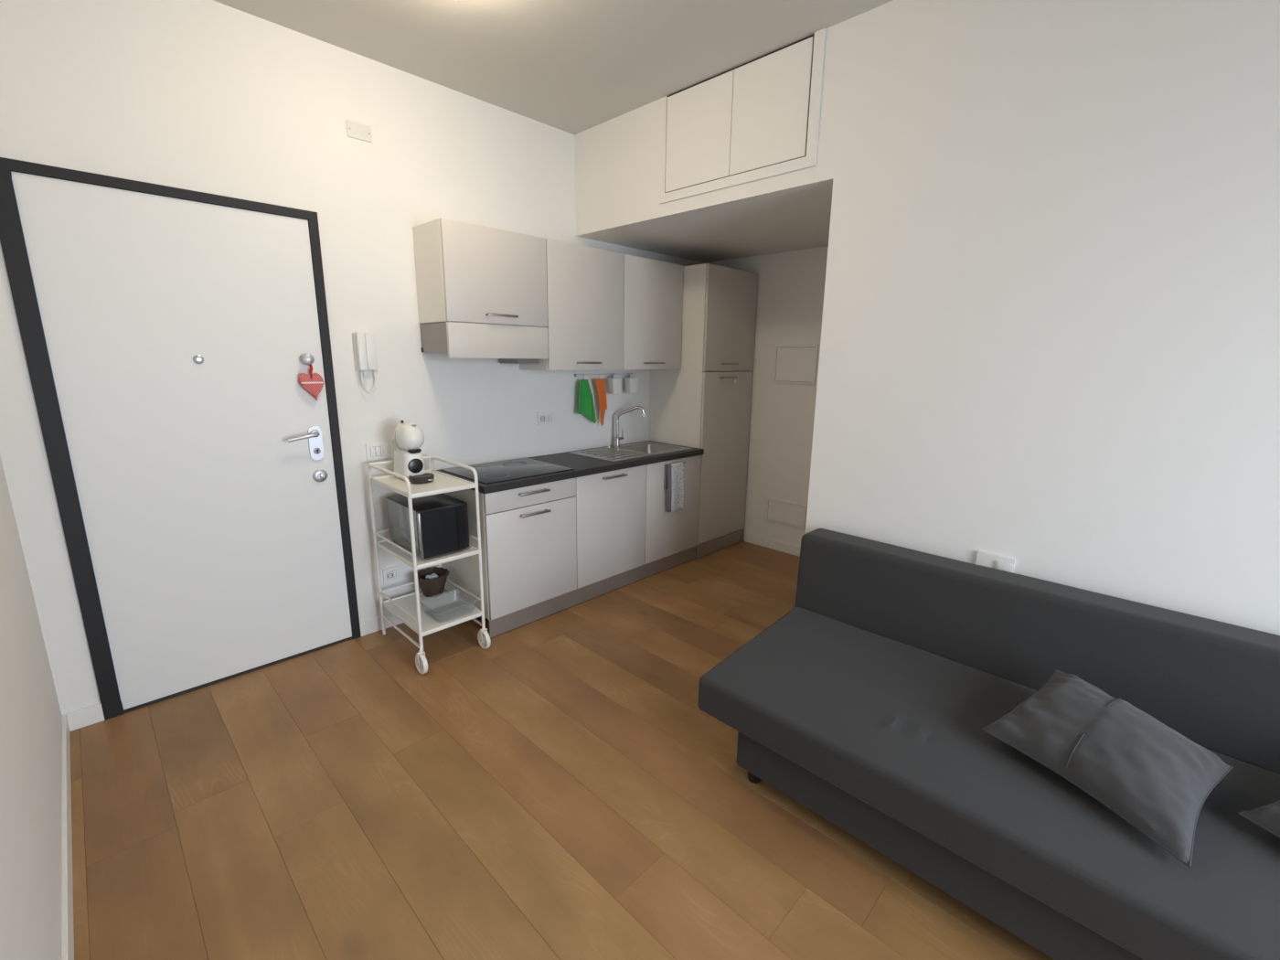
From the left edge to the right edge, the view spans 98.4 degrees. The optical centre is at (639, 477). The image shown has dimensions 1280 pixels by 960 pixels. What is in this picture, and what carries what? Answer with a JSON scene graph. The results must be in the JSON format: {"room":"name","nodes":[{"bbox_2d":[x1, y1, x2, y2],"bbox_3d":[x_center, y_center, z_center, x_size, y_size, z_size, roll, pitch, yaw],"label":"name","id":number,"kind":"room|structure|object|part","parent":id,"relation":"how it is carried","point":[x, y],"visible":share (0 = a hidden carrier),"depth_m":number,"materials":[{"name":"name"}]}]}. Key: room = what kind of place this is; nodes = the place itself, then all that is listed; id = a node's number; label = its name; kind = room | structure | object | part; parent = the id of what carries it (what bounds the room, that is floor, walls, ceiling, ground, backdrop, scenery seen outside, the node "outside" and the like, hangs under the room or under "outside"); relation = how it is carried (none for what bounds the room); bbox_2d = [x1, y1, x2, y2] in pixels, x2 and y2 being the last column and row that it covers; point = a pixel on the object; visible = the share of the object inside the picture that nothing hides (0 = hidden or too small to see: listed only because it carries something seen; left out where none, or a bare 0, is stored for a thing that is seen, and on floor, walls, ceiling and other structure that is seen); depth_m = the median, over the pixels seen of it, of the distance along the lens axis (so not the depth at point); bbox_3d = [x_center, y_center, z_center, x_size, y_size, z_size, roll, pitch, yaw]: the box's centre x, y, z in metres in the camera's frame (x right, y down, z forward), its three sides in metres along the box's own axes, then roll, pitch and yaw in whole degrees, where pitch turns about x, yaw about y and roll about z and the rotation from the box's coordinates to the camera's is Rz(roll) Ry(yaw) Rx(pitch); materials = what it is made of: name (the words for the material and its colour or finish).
{"room":"studio apartment","nodes":[
{"label":"studio apartment","id":0,"kind":"room"},
{"bbox_2d":[0,455,62,959],"bbox_3d":[-0.568,0.020,0.185,4.970,2.875,0.120,12,17,43],"label":"wall","id":1,"kind":"structure","parent":0,"point":[30,712],"depth_m":1.41,"materials":[{"name":"paint"}]},
{"bbox_2d":[61,714,74,959],"bbox_3d":[-0.582,1.368,0.568,4.850,0.078,0.012,12,17,43],"label":"baseboard","id":2,"kind":"structure","parent":1,"relation":"attached to","point":[67,886],"depth_m":1.62,"materials":[{"name":"paint"}]},
{"bbox_2d":[0,0,703,714],"bbox_3d":[-0.939,-0.679,3.384,0.150,2.875,4.272,12,17,43],"label":"wall","id":3,"kind":"structure","parent":0,"point":[206,96],"depth_m":2.56,"materials":[{"name":"paint"}]},
{"bbox_2d":[0,157,361,720],"bbox_3d":[-1.878,-0.113,2.445,0.172,2.144,1.013,12,17,43],"label":"door","id":4,"kind":"structure","parent":3,"relation":"in","point":[181,326],"depth_m":2.35,"materials":[{"name":"wood"}]},
{"bbox_3d":[-1.600,-0.201,2.635,0.063,0.047,0.151,12,17,43],"label":"handle","id":5,"kind":"part","parent":4,"relation":"part of","materials":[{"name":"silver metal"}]},
{"bbox_3d":[-1.565,-0.558,2.602,0.060,0.052,0.052,12,17,43],"label":"knob","id":6,"kind":"part","parent":4,"relation":"part of","materials":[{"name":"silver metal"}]},
{"bbox_2d":[298,364,323,400],"bbox_3d":[-1.565,-0.474,2.631,0.034,0.214,0.106,12,17,43],"label":"heart ornament","id":7,"kind":"object","parent":4,"relation":"hanging from","point":[314,385],"visible":0.95,"depth_m":2.63,"materials":[{"name":"red fabric"}]},
{"bbox_3d":[-1.586,-0.170,2.706,0.009,0.168,0.060,12,17,43],"label":"handle plate","id":8,"kind":"part","parent":4,"relation":"part of","materials":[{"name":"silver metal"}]},
{"bbox_2d":[65,613,403,731],"bbox_3d":[-1.741,0.872,2.786,0.012,0.078,1.605,12,17,43],"label":"baseboard","id":9,"kind":"structure","parent":3,"relation":"attached to","point":[84,717],"depth_m":2.28,"materials":[{"name":"paint"}]},
{"bbox_2d":[345,119,372,142],"bbox_3d":[-1.335,-1.652,2.631,0.007,0.070,0.112,12,17,43],"label":"cover plate","id":10,"kind":"object","parent":3,"relation":"attached to","point":[354,130],"visible":1,"depth_m":2.63,"materials":[{"name":"grey plastic"}]},
{"bbox_2d":[352,331,377,393],"bbox_3d":[-1.378,-0.581,2.797,0.056,0.304,0.102,12,17,43],"label":"phone","id":11,"kind":"object","parent":3,"relation":"attached to","point":[365,351],"visible":1,"depth_m":2.77,"materials":[{"name":"white plastic"}]},
{"bbox_3d":[-1.379,-0.489,2.820,0.012,0.116,0.080,8,14,29],"label":"cord","id":12,"kind":"part","parent":11,"relation":"part of","materials":[{"name":"white plastic"}]},
{"bbox_3d":[-1.359,-0.639,2.801,0.008,0.178,0.048,12,17,43],"label":"panel","id":13,"kind":"part","parent":11,"relation":"part of","materials":[{"name":"white plastic"}]},
{"bbox_2d":[365,441,389,460],"bbox_3d":[-1.385,-0.141,2.922,0.014,0.089,0.114,12,17,43],"label":"light switch","id":14,"kind":"object","parent":3,"relation":"attached to","point":[376,451],"visible":1,"depth_m":2.92,"materials":[{"name":"white plastic"}]},
{"bbox_2d":[380,446,385,455],"bbox_3d":[-1.364,-0.144,2.938,0.004,0.049,0.023,12,17,43],"label":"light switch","id":15,"kind":"object","parent":14,"relation":"attached to","point":[382,448],"depth_m":2.94,"materials":[{"name":"white plastic"}]},
{"bbox_2d":[382,565,402,584],"bbox_3d":[-1.379,0.541,3.086,0.014,0.083,0.100,12,17,43],"label":"wall socket","id":16,"kind":"object","parent":3,"relation":"attached to","point":[391,574],"visible":1,"depth_m":3.08,"materials":[{"name":"white plastic"}]},
{"bbox_2d":[393,569,398,577],"bbox_3d":[-1.365,0.539,3.094,0.004,0.043,0.029,12,17,43],"label":"socket","id":17,"kind":"object","parent":16,"relation":"attached to","point":[395,571],"depth_m":3.09,"materials":[{"name":"white plastic"}]},
{"bbox_2d":[412,218,547,327],"bbox_3d":[-0.842,-1.085,3.022,0.353,0.482,0.619,12,17,43],"label":"upper cabinet","id":18,"kind":"object","parent":3,"relation":"attached to","point":[466,272],"visible":0.98,"depth_m":2.87,"materials":[{"name":"laminate"}]},
{"bbox_2d":[419,321,548,363],"bbox_3d":[-0.859,-0.749,3.107,0.318,0.207,0.617,12,17,43],"label":"range hood","id":19,"kind":"object","parent":18,"relation":"attached to","point":[510,344],"visible":1,"depth_m":2.95,"materials":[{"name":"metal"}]},
{"bbox_3d":[-0.735,-0.867,2.951,0.036,0.012,0.185,12,17,43],"label":"handle","id":20,"kind":"part","parent":18,"relation":"part of","materials":[{"name":"silver metal"}]},
{"bbox_2d":[536,411,554,425],"bbox_3d":[-0.617,-0.395,3.666,0.014,0.083,0.139,12,17,43],"label":"wall socket","id":21,"kind":"object","parent":3,"relation":"attached to","point":[543,418],"visible":1,"depth_m":3.66,"materials":[{"name":"white plastic"}]},
{"bbox_2d":[548,415,553,421],"bbox_3d":[-0.590,-0.399,3.687,0.004,0.043,0.031,12,17,43],"label":"socket","id":22,"kind":"object","parent":21,"relation":"attached to","point":[550,417],"depth_m":3.68,"materials":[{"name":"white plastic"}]},
{"bbox_2d":[518,238,624,370],"bbox_3d":[-0.413,-1.053,3.477,0.353,0.727,0.605,12,17,43],"label":"upper cabinet","id":23,"kind":"object","parent":3,"relation":"attached to","point":[585,284],"visible":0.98,"depth_m":3.36,"materials":[{"name":"laminate"}]},
{"bbox_3d":[-0.313,-0.714,3.428,0.036,0.012,0.185,12,17,43],"label":"handle","id":24,"kind":"part","parent":23,"relation":"part of","materials":[{"name":"silver metal"}]},
{"bbox_2d":[573,373,638,380],"bbox_3d":[-0.225,-0.728,3.956,0.071,0.042,0.585,12,17,43],"label":"rail","id":25,"kind":"object","parent":3,"relation":"attached to","point":[631,374],"visible":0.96,"depth_m":3.91,"materials":[{"name":"silver metal"}]},
{"bbox_2d":[578,379,596,423],"bbox_3d":[-0.360,-0.525,3.822,0.037,0.312,0.183,12,17,43],"label":"cloth","id":26,"kind":"object","parent":25,"relation":"hanging from","point":[586,406],"visible":1,"depth_m":3.81,"materials":[{"name":"green fabric"}]},
{"bbox_2d":[594,378,607,426],"bbox_3d":[-0.271,-0.533,3.908,0.034,0.333,0.120,12,17,43],"label":"cloth","id":27,"kind":"object","parent":25,"relation":"hanging from","point":[600,383],"visible":1,"depth_m":3.90,"materials":[{"name":"orange fabric"}]},
{"bbox_2d":[607,373,622,394],"bbox_3d":[-0.180,-0.673,3.951,0.085,0.142,0.096,12,17,43],"label":"utensil container","id":28,"kind":"object","parent":25,"relation":"hanging from","point":[614,384],"visible":1,"depth_m":3.93,"materials":[{"name":"white plastic"}]},
{"bbox_2d":[624,373,639,393],"bbox_3d":[-0.061,-0.697,4.070,0.085,0.142,0.096,12,17,43],"label":"utensil container","id":29,"kind":"object","parent":25,"relation":"hanging from","point":[631,383],"visible":1,"depth_m":4.04,"materials":[{"name":"white plastic"}]},
{"bbox_2d":[623,254,683,369],"bbox_3d":[0.006,-1.138,3.895,0.353,0.727,0.587,12,17,43],"label":"upper cabinet","id":30,"kind":"object","parent":3,"relation":"attached to","point":[653,289],"visible":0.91,"depth_m":3.78,"materials":[{"name":"laminate"}]},
{"bbox_3d":[0.103,-0.798,3.842,0.036,0.012,0.190,12,17,43],"label":"handle","id":31,"kind":"part","parent":30,"relation":"part of","materials":[{"name":"silver metal"}]},
{"bbox_2d":[213,0,893,134],"bbox_3d":[0.852,-1.751,1.369,5.120,0.120,4.272,12,17,43],"label":"ceiling","id":32,"kind":"structure","parent":0,"point":[573,67],"depth_m":2.43,"materials":[{"name":"paint"}]},
{"bbox_2d":[69,540,1055,959],"bbox_3d":[0.826,1.168,1.992,5.050,0.100,4.232,12,17,43],"label":"floor","id":33,"kind":"structure","parent":0,"point":[561,787],"depth_m":1.85,"materials":[{"name":"brown wood"}]},
{"bbox_2d":[367,455,490,673],"bbox_3d":[-1.092,0.414,2.853,0.568,0.960,0.380,12,17,43],"label":"trolley","id":34,"kind":"object","parent":33,"relation":"on","point":[422,614],"visible":0.91,"depth_m":2.83,"materials":[{"name":"white metal"}]},
{"bbox_2d":[394,420,434,483],"bbox_3d":[-1.167,-0.143,2.826,0.286,0.303,0.131,12,17,43],"label":"coffee machine","id":35,"kind":"object","parent":34,"relation":"on","point":[409,437],"visible":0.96,"depth_m":2.78,"materials":[{"name":"white plastic"}]},
{"bbox_2d":[408,472,434,483],"bbox_3d":[-1.101,0.003,2.795,0.103,0.033,0.124,12,17,43],"label":"drip tray","id":36,"kind":"object","parent":35,"relation":"on","point":[413,477],"depth_m":2.77,"materials":[{"name":"black plastic"}]},
{"bbox_2d":[370,469,475,498],"bbox_3d":[-1.102,0.023,2.803,0.490,0.021,0.334,12,17,43],"label":"shelf","id":37,"kind":"object","parent":34,"relation":"attached to","point":[442,483],"depth_m":2.74,"materials":[{"name":"white metal"}]},
{"bbox_2d":[385,493,469,558],"bbox_3d":[-1.100,0.235,2.874,0.415,0.244,0.269,12,17,43],"label":"microwave","id":38,"kind":"object","parent":34,"relation":"on","point":[440,520],"visible":0.98,"depth_m":2.75,"materials":[{"name":"black plastic"}]},
{"bbox_3d":[-1.205,0.242,2.805,0.358,0.222,0.003,12,17,43],"label":"panel","id":39,"kind":"part","parent":38,"relation":"part of","materials":[{"name":"silver metal"}]},
{"bbox_3d":[-1.052,0.279,2.650,0.023,0.227,0.011,12,17,43],"label":"door edge trim","id":40,"kind":"part","parent":38,"relation":"part of","materials":[{"name":"silver metal"}]},
{"bbox_3d":[-0.990,0.264,2.721,0.039,0.231,0.178,12,17,43],"label":"door","id":41,"kind":"part","parent":38,"relation":"part of","materials":[{"name":"black glass"}]},
{"bbox_3d":[-0.898,0.246,2.811,0.039,0.231,0.077,12,17,43],"label":"control panel","id":42,"kind":"part","parent":38,"relation":"part of","materials":[{"name":"black plastic"}]},
{"bbox_2d":[376,538,479,569],"bbox_3d":[-1.107,0.362,2.877,0.490,0.021,0.334,12,17,43],"label":"shelf","id":43,"kind":"object","parent":34,"relation":"attached to","point":[421,563],"depth_m":2.75,"materials":[{"name":"white metal"}]},
{"bbox_2d":[382,587,482,636],"bbox_3d":[-1.111,0.698,2.949,0.490,0.021,0.334,12,17,43],"label":"shelf","id":44,"kind":"object","parent":34,"relation":"attached to","point":[446,610],"depth_m":2.91,"materials":[{"name":"white metal"}]},
{"bbox_2d":[417,566,449,597],"bbox_3d":[-1.165,0.594,3.111,0.188,0.126,0.188,12,17,43],"label":"wicker basket","id":45,"kind":"object","parent":34,"relation":"on","point":[434,587],"visible":0.89,"depth_m":3.07,"materials":[{"name":"brown wicker"}]},
{"bbox_3d":[-1.163,0.591,3.105,0.117,0.039,0.117,12,17,43],"label":"napkins","id":46,"kind":"object","parent":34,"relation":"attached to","visible":0},
{"bbox_2d":[425,573,438,578],"bbox_3d":[-1.160,0.557,3.087,0.054,0.032,0.062,12,17,43],"label":"packet","id":47,"kind":"object","parent":46,"relation":"on","point":[433,575],"visible":0.58,"depth_m":3.07,"materials":[{"name":"white plastic"}]},
{"bbox_2d":[441,477,576,619],"bbox_3d":[-0.764,0.344,3.273,0.571,0.708,0.597,12,17,43],"label":"base cabinet","id":48,"kind":"object","parent":33,"relation":"on","point":[528,534],"visible":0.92,"depth_m":3.06,"materials":[{"name":"laminate"}]},
{"bbox_3d":[-0.588,0.093,3.047,0.019,0.110,0.594,12,17,43],"label":"drawer","id":49,"kind":"part","parent":48,"relation":"part of","materials":[{"name":"laminate"}]},
{"bbox_3d":[-0.592,0.437,3.121,0.019,0.586,0.594,12,17,43],"label":"door","id":50,"kind":"part","parent":48,"relation":"part of","materials":[{"name":"laminate"}]},
{"bbox_3d":[-0.575,0.078,3.018,0.036,0.012,0.190,12,17,43],"label":"handle","id":51,"kind":"part","parent":48,"relation":"part of","materials":[{"name":"silver metal"}]},
{"bbox_3d":[-0.575,0.195,3.045,0.036,0.012,0.190,12,17,43],"label":"handle","id":52,"kind":"part","parent":48,"relation":"part of","materials":[{"name":"silver metal"}]},
{"bbox_2d":[575,464,646,588],"bbox_3d":[-0.344,0.258,3.692,0.571,0.708,0.596,12,17,43],"label":"base cabinet","id":53,"kind":"object","parent":33,"relation":"on","point":[611,506],"visible":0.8,"depth_m":3.50,"materials":[{"name":"laminate"}]},
{"bbox_2d":[436,440,703,493],"bbox_3d":[-0.354,-0.108,3.608,0.556,0.040,1.792,12,17,43],"label":"countertop","id":54,"kind":"structure","parent":53,"relation":"on","point":[582,465],"depth_m":3.41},
{"bbox_2d":[440,457,573,484],"bbox_3d":[-0.763,-0.049,3.206,0.498,0.005,0.576,12,17,43],"label":"induction hob","id":55,"kind":"object","parent":54,"relation":"in","point":[500,471],"visible":0.97,"depth_m":3.17,"materials":[{"name":"black glass"}]},
{"bbox_2d":[613,405,646,447],"bbox_3d":[-0.070,-0.380,4.064,0.239,0.300,0.068,0,12,-2],"label":"tap","id":56,"kind":"object","parent":54,"relation":"on","point":[617,438],"visible":1,"depth_m":4.04,"materials":[{"name":"silver metal"}]},
{"bbox_3d":[-0.065,-0.409,4.043,0.220,0.233,0.024,1,12,2],"label":"spout","id":57,"kind":"part","parent":56,"relation":"part of","materials":[{"name":"silver metal"}]},
{"bbox_2d":[569,441,693,461],"bbox_3d":[-0.049,-0.123,3.938,0.458,0.167,0.795,12,17,43],"label":"sink","id":58,"kind":"object","parent":54,"relation":"in","point":[632,451],"visible":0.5,"depth_m":3.88,"materials":[{"name":"metal"}]},
{"bbox_3d":[0.069,-0.144,4.066,0.337,0.157,0.347,12,17,43],"label":"bowl","id":59,"kind":"part","parent":58,"relation":"part of","materials":[{"name":"metal"}]},
{"bbox_3d":[-0.154,-0.009,3.437,0.036,0.012,0.190,12,17,43],"label":"handle","id":60,"kind":"part","parent":53,"relation":"part of","materials":[{"name":"silver metal"}]},
{"bbox_2d":[488,528,744,638],"bbox_3d":[0.029,0.651,3.831,0.028,0.111,2.398,12,17,43],"label":"plinth","id":61,"kind":"object","parent":33,"relation":"on","point":[505,624],"visible":0.88,"depth_m":3.57,"materials":[{"name":"metal"}]},
{"bbox_2d":[644,454,701,564],"bbox_3d":[0.070,0.174,4.105,0.571,0.708,0.583,12,17,43],"label":"base cabinet","id":62,"kind":"object","parent":33,"relation":"on","point":[666,533],"visible":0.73,"depth_m":3.92,"materials":[{"name":"laminate"}]},
{"bbox_2d":[664,461,684,512],"bbox_3d":[0.247,0.066,3.850,0.040,0.341,0.172,12,17,43],"label":"dish towel","id":63,"kind":"object","parent":62,"relation":"hanging from","point":[675,482],"visible":1,"depth_m":3.84,"materials":[{"name":"fabric"}]},
{"bbox_2d":[649,263,757,552],"bbox_3d":[0.500,-0.507,4.397,0.571,2.146,0.618,12,17,43],"label":"tall cabinet","id":64,"kind":"object","parent":33,"relation":"on","point":[705,404],"visible":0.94,"depth_m":4.15,"materials":[{"name":"laminate"}]},
{"bbox_3d":[0.668,-0.168,4.298,0.019,1.294,0.614,12,17,43],"label":"door","id":65,"kind":"part","parent":64,"relation":"part of","materials":[{"name":"laminate"}]},
{"bbox_3d":[0.663,-0.749,4.120,0.036,0.012,0.180,12,17,43],"label":"handle","id":66,"kind":"part","parent":64,"relation":"part of","materials":[{"name":"silver metal"}]},
{"bbox_3d":[0.671,-0.846,4.106,0.036,0.012,0.185,12,17,43],"label":"handle","id":67,"kind":"part","parent":64,"relation":"part of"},
{"bbox_3d":[0.681,-1.161,4.082,0.019,0.726,0.614,12,17,43],"label":"door","id":68,"kind":"part","parent":64,"relation":"part of","materials":[{"name":"laminate"}]},
{"bbox_2d":[697,527,1279,959],"bbox_3d":[1.242,0.817,1.693,2.058,0.723,1.003,12,17,43],"label":"sofa","id":69,"kind":"object","parent":33,"relation":"on","point":[868,704],"visible":0.91,"depth_m":1.67,"materials":[{"name":"grey fabric"}]},
{"bbox_3d":[0.422,1.070,2.017,0.056,0.070,0.056,12,17,43],"label":"leg","id":70,"kind":"part","parent":69,"relation":"part of","materials":[{"name":"black plastic"}]},
{"bbox_3d":[1.525,0.632,1.946,2.058,0.461,0.199,12,17,43],"label":"backrest","id":71,"kind":"part","parent":69,"relation":"part of","materials":[{"name":"grey fabric"}]},
{"bbox_2d":[981,668,1233,867],"bbox_3d":[1.321,0.732,1.545,0.459,0.145,0.524,-5,14,-25],"label":"throw cushion","id":72,"kind":"object","parent":69,"relation":"on","point":[1151,775],"visible":1,"depth_m":1.45,"materials":[{"name":"grey fabric"}]},
{"bbox_2d":[1237,800,1279,838],"bbox_3d":[1.730,0.807,1.196,0.470,0.145,0.431,-2,13,-14],"label":"throw cushion","id":73,"kind":"object","parent":69,"relation":"on","point":[1267,817],"visible":1,"depth_m":1.33,"materials":[{"name":"grey fabric"}]},
{"bbox_2d":[589,187,832,263],"bbox_3d":[0.734,-1.607,3.512,1.770,0.120,1.244,12,17,43],"label":"ceiling","id":74,"kind":"structure","parent":0,"point":[802,221],"depth_m":3.46,"materials":[{"name":"paint"}]},
{"bbox_2d":[705,245,828,546],"bbox_3d":[1.244,-0.815,4.138,1.890,2.875,0.120,12,17,43],"label":"wall","id":75,"kind":"structure","parent":0,"point":[791,286],"depth_m":4.24,"materials":[{"name":"paint"}]},
{"bbox_2d":[745,532,800,556],"bbox_3d":[1.332,0.595,4.243,1.223,0.078,0.012,12,17,43],"label":"baseboard","id":76,"kind":"structure","parent":75,"relation":"attached to","point":[776,545],"depth_m":4.47,"materials":[{"name":"paint"}]},
{"bbox_2d":[765,497,807,529],"bbox_3d":[1.155,0.276,4.355,0.345,0.186,0.013,12,17,43],"label":"access panel","id":77,"kind":"object","parent":75,"relation":"attached to","point":[779,511],"visible":1,"depth_m":4.35,"materials":[{"name":"paint"}]},
{"bbox_2d":[772,344,818,384],"bbox_3d":[1.161,-0.847,4.120,0.344,0.281,0.013,12,17,43],"label":"access panel","id":78,"kind":"object","parent":75,"relation":"attached to","point":[793,363],"visible":1,"depth_m":4.11,"materials":[{"name":"paint"}]},
{"bbox_2d":[574,0,1279,635],"bbox_3d":[1.386,-0.378,2.134,4.970,2.875,0.120,12,17,43],"label":"wall","id":79,"kind":"structure","parent":0,"point":[1050,343],"depth_m":1.93,"materials":[{"name":"paint"}]},
{"bbox_2d":[659,27,826,203],"bbox_3d":[0.451,-1.714,2.704,0.932,0.528,0.010,12,17,43],"label":"upper cabinet","id":80,"kind":"object","parent":79,"relation":"attached to","point":[756,119],"visible":1,"depth_m":2.64,"materials":[{"name":"paint"}]},
{"bbox_3d":[0.299,-1.768,2.849,0.424,0.465,0.004,12,17,43],"label":"door","id":81,"kind":"part","parent":80,"relation":"part of","materials":[{"name":"paint"}]},
{"bbox_3d":[0.599,-1.702,2.562,0.410,0.465,0.004,12,17,43],"label":"door","id":82,"kind":"part","parent":80,"relation":"part of","materials":[{"name":"paint"}]},
{"bbox_2d":[975,551,1015,573],"bbox_3d":[1.396,0.344,2.170,0.128,0.082,0.021,12,17,43],"label":"power outlet","id":83,"kind":"object","parent":79,"relation":"attached to","point":[983,559],"visible":0.56,"depth_m":2.16,"materials":[{"name":"white plastic"}]}
]}

